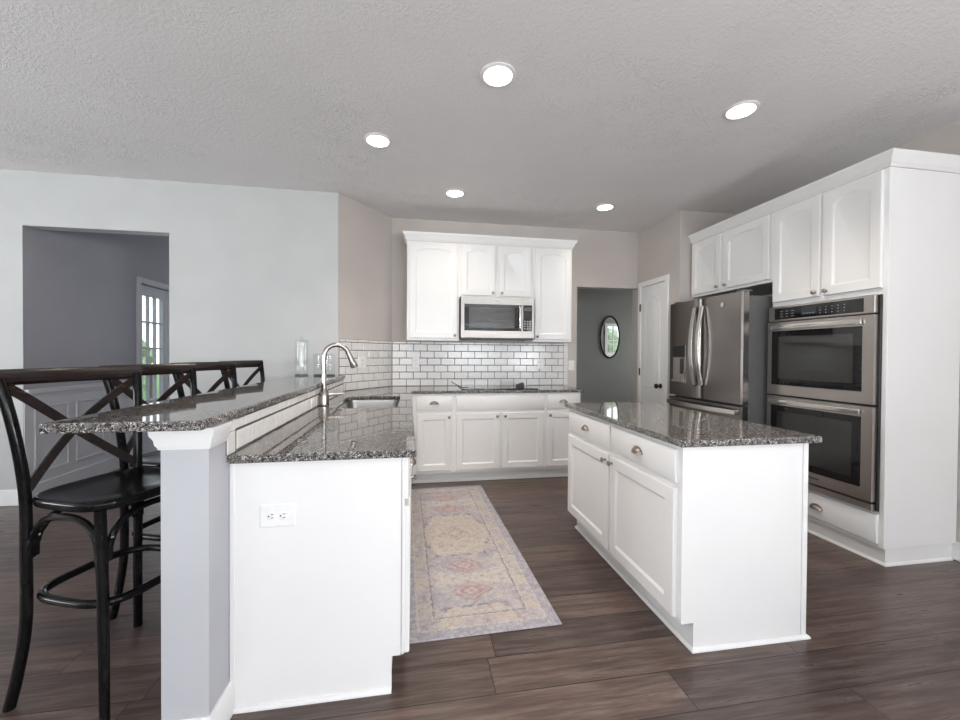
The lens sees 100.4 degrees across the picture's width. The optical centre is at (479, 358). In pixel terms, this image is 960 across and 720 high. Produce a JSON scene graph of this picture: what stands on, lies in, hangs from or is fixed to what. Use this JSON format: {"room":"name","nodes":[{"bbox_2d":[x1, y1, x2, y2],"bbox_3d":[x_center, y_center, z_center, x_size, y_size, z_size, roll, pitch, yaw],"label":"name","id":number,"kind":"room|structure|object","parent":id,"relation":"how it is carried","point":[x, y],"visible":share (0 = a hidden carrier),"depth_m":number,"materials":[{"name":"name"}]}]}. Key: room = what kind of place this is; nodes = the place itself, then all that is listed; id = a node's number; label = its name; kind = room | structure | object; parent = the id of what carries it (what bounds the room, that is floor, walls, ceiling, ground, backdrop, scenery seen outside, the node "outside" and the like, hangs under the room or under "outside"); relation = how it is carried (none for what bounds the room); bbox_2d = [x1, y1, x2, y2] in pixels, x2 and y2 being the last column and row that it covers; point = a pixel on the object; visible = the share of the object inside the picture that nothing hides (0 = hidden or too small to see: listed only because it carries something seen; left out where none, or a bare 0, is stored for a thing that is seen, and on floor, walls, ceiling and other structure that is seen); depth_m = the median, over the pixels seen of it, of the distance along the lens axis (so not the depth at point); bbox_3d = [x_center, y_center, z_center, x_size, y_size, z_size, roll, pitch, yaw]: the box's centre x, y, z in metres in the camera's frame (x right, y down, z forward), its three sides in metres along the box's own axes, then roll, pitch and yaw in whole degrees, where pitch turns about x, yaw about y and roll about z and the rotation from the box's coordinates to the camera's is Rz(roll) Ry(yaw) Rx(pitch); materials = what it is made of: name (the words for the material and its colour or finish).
{"room":"kitchen","nodes":[
{"label":"kitchen","id":0,"kind":"room"},
{"bbox_2d":[22,225,168,404],"bbox_3d":[-4.244,-0.287,5.396,0.120,3.000,4.148,0,1,-10],"label":"wall","id":1,"kind":"structure","parent":0,"point":[79,288],"depth_m":3.96,"materials":[{"name":"grey paint"}]},
{"bbox_2d":[24,380,132,496],"bbox_3d":[-3.946,0.742,4.061,0.035,0.975,1.390,0,1,-10],"label":"wainscoting","id":2,"kind":"structure","parent":1,"relation":"attached to","point":[79,459],"depth_m":3.79,"materials":[{"name":"grey paint"}]},
{"bbox_2d":[136,276,169,453],"bbox_3d":[-4.194,0.117,5.337,0.082,2.195,1.224,0,1,-10],"label":"door","id":3,"kind":"structure","parent":1,"relation":"in","point":[141,290],"depth_m":5.11,"materials":[{"name":"grey paint"}]},
{"bbox_2d":[0,169,337,489],"bbox_3d":[-4.015,-0.268,3.390,5.400,3.010,0.120,0,1,-10],"label":"wall","id":4,"kind":"structure","parent":0,"point":[253,271],"depth_m":3.60,"materials":[{"name":"grey paint"}]},
{"bbox_2d":[0,489,18,506],"bbox_3d":[-4.210,1.167,3.306,4.800,0.138,0.016,0,1,-10],"label":"baseboard","id":5,"kind":"structure","parent":4,"relation":"attached to","point":[7,497],"depth_m":3.34,"materials":[{"name":"white paint"}]},
{"bbox_2d":[161,397,333,719],"bbox_3d":[-1.156,0.735,2.534,0.139,1.060,2.538,0,1,-10],"label":"wall","id":6,"kind":"structure","parent":0,"point":[194,482],"depth_m":1.29,"materials":[{"name":"grey paint"}]},
{"bbox_2d":[148,421,232,449],"bbox_3d":[-1.151,0.240,2.516,0.187,0.070,2.562,0,1,-10],"label":"trim","id":7,"kind":"structure","parent":6,"relation":"attached to","point":[210,437],"depth_m":1.27,"materials":[{"name":"white paint"}]},
{"bbox_2d":[39,375,344,433],"bbox_3d":[-1.271,0.188,2.467,0.426,0.031,2.612,0,1,-10],"label":"countertop","id":8,"kind":"structure","parent":6,"relation":"on","point":[198,412],"depth_m":1.44,"materials":[{"name":"stone"}]},
{"bbox_2d":[184,680,233,719],"bbox_3d":[-1.158,1.206,2.531,0.171,0.118,2.554,0,1,-10],"label":"baseboard","id":9,"kind":"structure","parent":6,"relation":"attached to","point":[223,709],"depth_m":1.38,"materials":[{"name":"white paint"}]},
{"bbox_2d":[226,379,343,455],"bbox_3d":[-1.088,0.267,2.589,0.008,0.122,2.401,0,1,-10],"label":"tile backsplash","id":10,"kind":"structure","parent":6,"relation":"attached to","point":[247,428],"depth_m":1.82,"materials":[{"name":"grey tile"}]},
{"bbox_2d":[338,193,391,390],"bbox_3d":[-1.174,-0.184,4.177,0.073,2.860,0.862,1,1,28],"label":"wall","id":11,"kind":"structure","parent":0,"point":[364,232],"depth_m":4.06,"materials":[{"name":"beige paint"}]},
{"bbox_2d":[339,339,390,390],"bbox_3d":[-1.161,0.060,4.119,0.008,0.501,0.745,1,1,28],"label":"tile backsplash","id":12,"kind":"structure","parent":11,"relation":"attached to","point":[377,372],"depth_m":4.11,"materials":[{"name":"grey tile"}]},
{"bbox_2d":[358,356,365,367],"bbox_3d":[-1.191,0.038,4.041,0.008,0.120,0.115,1,1,28],"label":"outlet","id":13,"kind":"object","parent":12,"relation":"attached to","point":[361,359],"visible":1,"depth_m":4.04,"materials":[{"name":"white plastic"}]},
{"bbox_2d":[0,0,959,232],"bbox_3d":[-1.278,-1.566,-0.228,9.790,0.100,9.210,0,1,-10],"label":"ceiling","id":14,"kind":"structure","parent":0,"point":[620,103],"depth_m":2.33,"materials":[{"name":"paint"}]},
{"bbox_2d":[364,133,391,147],"bbox_3d":[-0.723,-1.541,2.831,0.196,0.010,0.196,0,1,-10],"label":"recessed light","id":15,"kind":"object","parent":14,"relation":"in","point":[378,140],"visible":1,"depth_m":2.82,"materials":[{"name":"white plastic"}]},
{"bbox_2d":[445,189,464,196],"bbox_3d":[-0.234,-1.548,3.749,0.196,0.010,0.196,0,1,-10],"label":"recessed light","id":16,"kind":"object","parent":14,"relation":"in","point":[450,192],"visible":1,"depth_m":3.74,"materials":[{"name":"white plastic"}]},
{"bbox_2d":[480,62,515,87],"bbox_3d":[0.098,-1.528,2.162,0.196,0.010,0.196,0,1,-10],"label":"recessed light","id":17,"kind":"object","parent":14,"relation":"in","point":[496,74],"visible":1,"depth_m":2.15,"materials":[{"name":"white plastic"}]},
{"bbox_2d":[595,203,614,210],"bbox_3d":[1.276,-1.542,4.080,0.196,0.010,0.196,0,1,-10],"label":"recessed light","id":18,"kind":"object","parent":14,"relation":"in","point":[602,207],"visible":1,"depth_m":4.07,"materials":[{"name":"white plastic"}]},
{"bbox_2d":[722,100,759,119],"bbox_3d":[1.605,-1.522,2.457,0.196,0.010,0.196,0,1,-10],"label":"recessed light","id":19,"kind":"object","parent":14,"relation":"in","point":[743,109],"visible":1,"depth_m":2.45,"materials":[{"name":"white plastic"}]},
{"bbox_2d":[0,466,959,719],"bbox_3d":[-0.315,1.318,1.839,12.400,0.080,12.900,0,1,-10],"label":"floor","id":20,"kind":"structure","parent":0,"point":[884,643],"depth_m":1.74,"materials":[{"name":"brown wood"}]},
{"bbox_2d":[0,366,160,719],"bbox_3d":[-1.498,0.657,1.638,0.507,1.237,0.528,0,1,11],"label":"bar stool","id":21,"kind":"object","parent":20,"relation":"on","point":[98,494],"visible":0.85,"depth_m":1.47,"materials":[{"name":"black paint"}]},
{"bbox_2d":[99,363,196,619],"bbox_3d":[-1.586,0.651,2.140,0.507,1.237,0.528,0,1,9],"label":"bar stool","id":22,"kind":"object","parent":20,"relation":"on","point":[151,459],"visible":0.26,"depth_m":1.97,"materials":[{"name":"black paint"}]},
{"bbox_2d":[170,361,236,397],"bbox_3d":[-1.679,0.645,2.696,0.507,1.237,0.528,0,1,8],"label":"bar stool","id":23,"kind":"object","parent":20,"relation":"on","point":[200,366],"visible":0.12,"depth_m":2.81,"materials":[{"name":"black paint"}]},
{"bbox_2d":[219,360,264,388],"bbox_3d":[-1.776,0.637,3.294,0.507,1.237,0.528,0,1,4],"label":"bar stool","id":24,"kind":"object","parent":20,"relation":"on","point":[243,363],"visible":0.11,"depth_m":3.41,"materials":[{"name":"black paint"}]},
{"bbox_2d":[229,457,416,713],"bbox_3d":[-0.616,0.824,1.756,0.668,0.905,0.553,0,1,-10],"label":"base cabinet","id":25,"kind":"object","parent":20,"relation":"on","point":[319,606],"visible":0.88,"depth_m":1.49,"materials":[{"name":"white paint"}]},
{"bbox_2d":[260,503,295,527],"bbox_3d":[-0.739,0.574,1.460,0.122,0.085,0.008,0,1,-10],"label":"outlet","id":26,"kind":"object","parent":25,"relation":"attached to","point":[283,514],"visible":1,"depth_m":1.46,"materials":[{"name":"white plastic"}]},
{"bbox_2d":[267,512,275,520],"bbox_3d":[-0.759,0.574,1.455,0.033,0.033,0.002,0,1,-10],"label":"receptacle","id":27,"kind":"object","parent":26,"relation":"attached to","point":[271,516],"depth_m":1.45,"materials":[{"name":"white plastic"}]},
{"bbox_2d":[279,511,287,519],"bbox_3d":[-0.719,0.574,1.462,0.033,0.033,0.002,0,1,-10],"label":"receptacle","id":28,"kind":"object","parent":26,"relation":"attached to","point":[283,515],"depth_m":1.46,"materials":[{"name":"white plastic"}]},
{"bbox_2d":[227,385,583,463],"bbox_3d":[0.052,0.345,3.099,2.420,0.030,3.026,0,1,-10],"label":"countertop","id":29,"kind":"structure","parent":25,"relation":"on","point":[323,433],"depth_m":1.86,"materials":[{"name":"stone"}]},
{"bbox_2d":[318,343,357,405],"bbox_3d":[-0.992,0.107,2.801,0.262,0.438,0.072,0,1,-25],"label":"faucet","id":30,"kind":"object","parent":29,"relation":"on","point":[324,395],"visible":1,"depth_m":2.75,"materials":[{"name":"silver metal"}]},
{"bbox_2d":[336,399,398,408],"bbox_3d":[-0.835,0.445,3.029,0.470,0.176,0.800,0,1,-10],"label":"sink","id":31,"kind":"object","parent":29,"relation":"in","point":[390,403],"visible":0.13,"depth_m":3.39,"materials":[{"name":"metal"}]},
{"bbox_2d":[458,383,537,389],"bbox_3d":[0.181,0.291,4.354,0.800,0.052,0.480,0,1,-10],"label":"cooktop","id":32,"kind":"object","parent":29,"relation":"in","point":[520,385],"visible":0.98,"depth_m":4.25,"materials":[{"name":"black glass"}]},
{"bbox_2d":[385,394,412,483],"bbox_3d":[-0.995,0.798,3.959,0.642,0.905,0.994,0,1,-10],"label":"base cabinet","id":33,"kind":"object","parent":20,"relation":"on","point":[412,394],"visible":0.06,"depth_m":3.93,"materials":[{"name":"white paint"}]},
{"bbox_2d":[410,437,415,553],"bbox_3d":[-0.703,0.818,2.285,0.665,0.905,0.520,0,1,-10],"label":"base cabinet","id":34,"kind":"object","parent":20,"relation":"on","point":[415,437],"visible":0.06,"depth_m":2.30,"materials":[{"name":"white paint"}]},
{"bbox_2d":[412,394,453,483],"bbox_3d":[-0.504,0.798,4.226,0.410,0.905,0.630,0,1,-10],"label":"base cabinet","id":35,"kind":"object","parent":20,"relation":"on","point":[433,414],"visible":0.96,"depth_m":3.96,"materials":[{"name":"white paint"}]},
{"bbox_2d":[409,485,561,643],"bbox_3d":[-0.164,1.263,2.863,0.745,0.008,2.060,0,1,-11],"label":"runner rug","id":36,"kind":"object","parent":20,"relation":"on","point":[469,576],"visible":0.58,"depth_m":2.34,"materials":[{"name":"beige fabric"}]},
{"bbox_2d":[453,393,544,481],"bbox_3d":[0.165,0.801,4.338,0.948,0.905,0.630,0,1,-10],"label":"base cabinet","id":37,"kind":"object","parent":20,"relation":"on","point":[498,436],"visible":0.98,"depth_m":4.07,"materials":[{"name":"white paint"}]},
{"bbox_2d":[543,392,579,477],"bbox_3d":[0.823,0.804,4.448,0.387,0.905,0.630,0,1,-10],"label":"base cabinet","id":38,"kind":"object","parent":20,"relation":"on","point":[556,413],"visible":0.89,"depth_m":4.17,"materials":[{"name":"white paint"}]},
{"bbox_2d":[568,409,810,653],"bbox_3d":[1.071,0.828,2.410,0.703,0.905,1.290,0,1,-10],"label":"base cabinet","id":39,"kind":"object","parent":20,"relation":"on","point":[713,540],"visible":0.94,"depth_m":1.82,"materials":[{"name":"white paint"}]},
{"bbox_2d":[565,402,821,447],"bbox_3d":[1.097,0.360,2.414,0.710,0.030,1.334,0,1,-10],"label":"countertop","id":40,"kind":"structure","parent":39,"relation":"on","point":[680,427],"depth_m":2.05,"materials":[{"name":"stone"}]},
{"bbox_2d":[667,289,772,424],"bbox_3d":[2.382,0.353,3.739,0.882,1.842,0.926,0,1,-10],"label":"refrigerator","id":41,"kind":"object","parent":20,"relation":"on","point":[719,344],"visible":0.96,"depth_m":3.41,"materials":[{"name":"silver metal"}]},
{"bbox_2d":[772,167,959,566],"bbox_3d":[2.686,0.055,2.887,0.619,2.462,0.795,0,1,-10],"label":"tall cabinet","id":42,"kind":"object","parent":20,"relation":"on","point":[892,232],"visible":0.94,"depth_m":2.51,"materials":[{"name":"white paint"}]},
{"bbox_2d":[688,148,959,243],"bbox_3d":[2.621,-1.226,3.328,0.612,0.086,1.805,0,1,-10],"label":"crown molding","id":43,"kind":"structure","parent":42,"relation":"on","point":[895,157],"depth_m":2.67,"materials":[{"name":"white paint"}]},
{"bbox_2d":[767,294,882,511],"bbox_3d":[2.640,0.274,2.891,0.570,1.353,0.762,0,1,-10],"label":"double oven","id":44,"kind":"object","parent":42,"relation":"in","point":[824,369],"visible":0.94,"depth_m":2.71,"materials":[{"name":"silver metal"}]},
{"bbox_2d":[392,218,637,387],"bbox_3d":[0.469,-0.179,4.766,2.970,2.860,0.130,0,1,-10],"label":"wall","id":45,"kind":"structure","parent":0,"point":[608,260],"depth_m":4.80,"materials":[{"name":"beige paint"}]},
{"bbox_2d":[407,240,459,341],"bbox_3d":[-0.511,-0.709,4.335,0.549,1.035,0.378,0,1,-10],"label":"upper cabinet","id":46,"kind":"object","parent":45,"relation":"attached to","point":[433,268],"visible":1,"depth_m":4.18,"materials":[{"name":"white paint"}]},
{"bbox_2d":[403,231,577,248],"bbox_3d":[0.112,-1.267,4.436,1.895,0.086,0.370,0,1,-10],"label":"crown molding","id":47,"kind":"structure","parent":46,"relation":"on","point":[407,235],"depth_m":4.26,"materials":[{"name":"white paint"}]},
{"bbox_2d":[392,341,567,385],"bbox_3d":[0.037,0.063,4.626,2.060,0.499,0.008,0,1,-10],"label":"tile backsplash","id":48,"kind":"structure","parent":45,"relation":"attached to","point":[440,363],"depth_m":4.61,"materials":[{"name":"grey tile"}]},
{"bbox_2d":[412,357,418,366],"bbox_3d":[-0.723,0.041,4.490,0.075,0.120,0.008,0,1,-10],"label":"outlet","id":49,"kind":"object","parent":48,"relation":"attached to","point":[415,360],"visible":1,"depth_m":4.49,"materials":[{"name":"white plastic"}]},
{"bbox_2d":[537,359,543,368],"bbox_3d":[0.717,0.063,4.732,0.075,0.120,0.008,0,1,-10],"label":"outlet","id":50,"kind":"object","parent":48,"relation":"attached to","point":[540,362],"visible":1,"depth_m":4.73,"materials":[{"name":"white plastic"}]},
{"bbox_2d":[459,243,532,298],"bbox_3d":[0.159,-0.938,4.445,0.808,0.570,0.378,0,1,-10],"label":"upper cabinet","id":51,"kind":"object","parent":45,"relation":"attached to","point":[498,271],"visible":0.99,"depth_m":4.29,"materials":[{"name":"white paint"}]},
{"bbox_2d":[459,296,533,340],"bbox_3d":[0.163,-0.426,4.410,0.792,0.445,0.442,0,1,-10],"label":"microwave","id":52,"kind":"object","parent":51,"relation":"attached to","point":[480,318],"visible":0.98,"depth_m":4.24,"materials":[{"name":"silver metal"}]},
{"bbox_2d":[524,247,571,342],"bbox_3d":[0.778,-0.703,4.551,0.450,1.035,0.378,0,1,-10],"label":"upper cabinet","id":53,"kind":"object","parent":45,"relation":"attached to","point":[552,267],"visible":0.97,"depth_m":4.40,"materials":[{"name":"white paint"}]},
{"bbox_2d":[568,361,573,369],"bbox_3d":[1.098,0.084,4.804,0.075,0.120,0.010,0,1,-10],"label":"light switch","id":54,"kind":"object","parent":45,"relation":"attached to","point":[570,363],"visible":1,"depth_m":4.80,"materials":[{"name":"white plastic"}]},
{"bbox_2d":[576,289,631,402],"bbox_3d":[1.798,-0.135,6.516,3.700,2.750,0.100,0,1,-10],"label":"wall","id":55,"kind":"structure","parent":0,"point":[602,378],"depth_m":6.49,"materials":[{"name":"grey paint"}]},
{"bbox_2d":[600,316,619,357],"bbox_3d":[2.115,-0.348,6.502,0.356,0.696,0.025,0,1,-10],"label":"oval mirror","id":56,"kind":"object","parent":55,"relation":"attached to","point":[609,331],"visible":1,"depth_m":6.50,"materials":[{"name":"black mirror"}]},
{"bbox_2d":[631,210,739,404],"bbox_3d":[2.346,-0.166,4.681,0.705,2.860,0.920,0,1,-10],"label":"wall","id":57,"kind":"structure","parent":0,"point":[664,247],"depth_m":4.32,"materials":[{"name":"beige paint"}]},
{"bbox_2d":[637,274,669,404],"bbox_3d":[1.957,0.173,4.612,0.082,2.177,0.589,0,1,-10],"label":"door","id":58,"kind":"structure","parent":57,"relation":"in","point":[653,300],"depth_m":4.58,"materials":[{"name":"white paint"}]},
{"bbox_2d":[744,121,959,542],"bbox_3d":[3.437,-0.115,0.671,0.120,2.860,9.190,0,1,-10],"label":"wall","id":59,"kind":"structure","parent":0,"point":[946,140],"depth_m":2.61,"materials":[{"name":"beige paint"}]},
{"bbox_2d":[691,212,773,297],"bbox_3d":[2.547,-0.906,3.744,0.619,0.562,0.961,0,1,-10],"label":"upper cabinet","id":60,"kind":"object","parent":59,"relation":"attached to","point":[740,257],"visible":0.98,"depth_m":3.60,"materials":[{"name":"white paint"}]},
{"bbox_2d":[952,542,959,561],"bbox_3d":[3.573,1.270,-0.587,0.016,0.120,6.430,0,1,-10],"label":"baseboard","id":61,"kind":"structure","parent":59,"relation":"attached to","point":[955,546],"depth_m":2.55,"materials":[{"name":"white paint"}]},
{"label":"outside","id":62,"kind":"structure","parent":0,"visible":0},
{"bbox_2d":[142,375,158,399],"bbox_3d":[-0.837,1.565,4.949,60.000,0.050,70.000,0,1,-10],"label":"ground","id":63,"kind":"structure","parent":62,"point":[144,393],"depth_m":15.79,"materials":[{"name":"green plant"}]},
{"bbox_2d":[142,339,151,392],"bbox_3d":[-10.514,0.262,11.011,2.188,2.298,2.369,0,1,-10],"label":"leafy tree","id":64,"kind":"object","parent":63,"relation":"on","point":[143,341],"visible":0.02,"depth_m":11.46,"materials":[{"name":"green plant"}]},
{"bbox_2d":[150,375,152,402],"bbox_3d":[-6.546,0.829,7.567,0.080,1.290,7.070,0,1,-10],"label":"deck railing","id":65,"kind":"object","parent":63,"relation":"on","point":[151,376],"visible":0.02,"depth_m":8.03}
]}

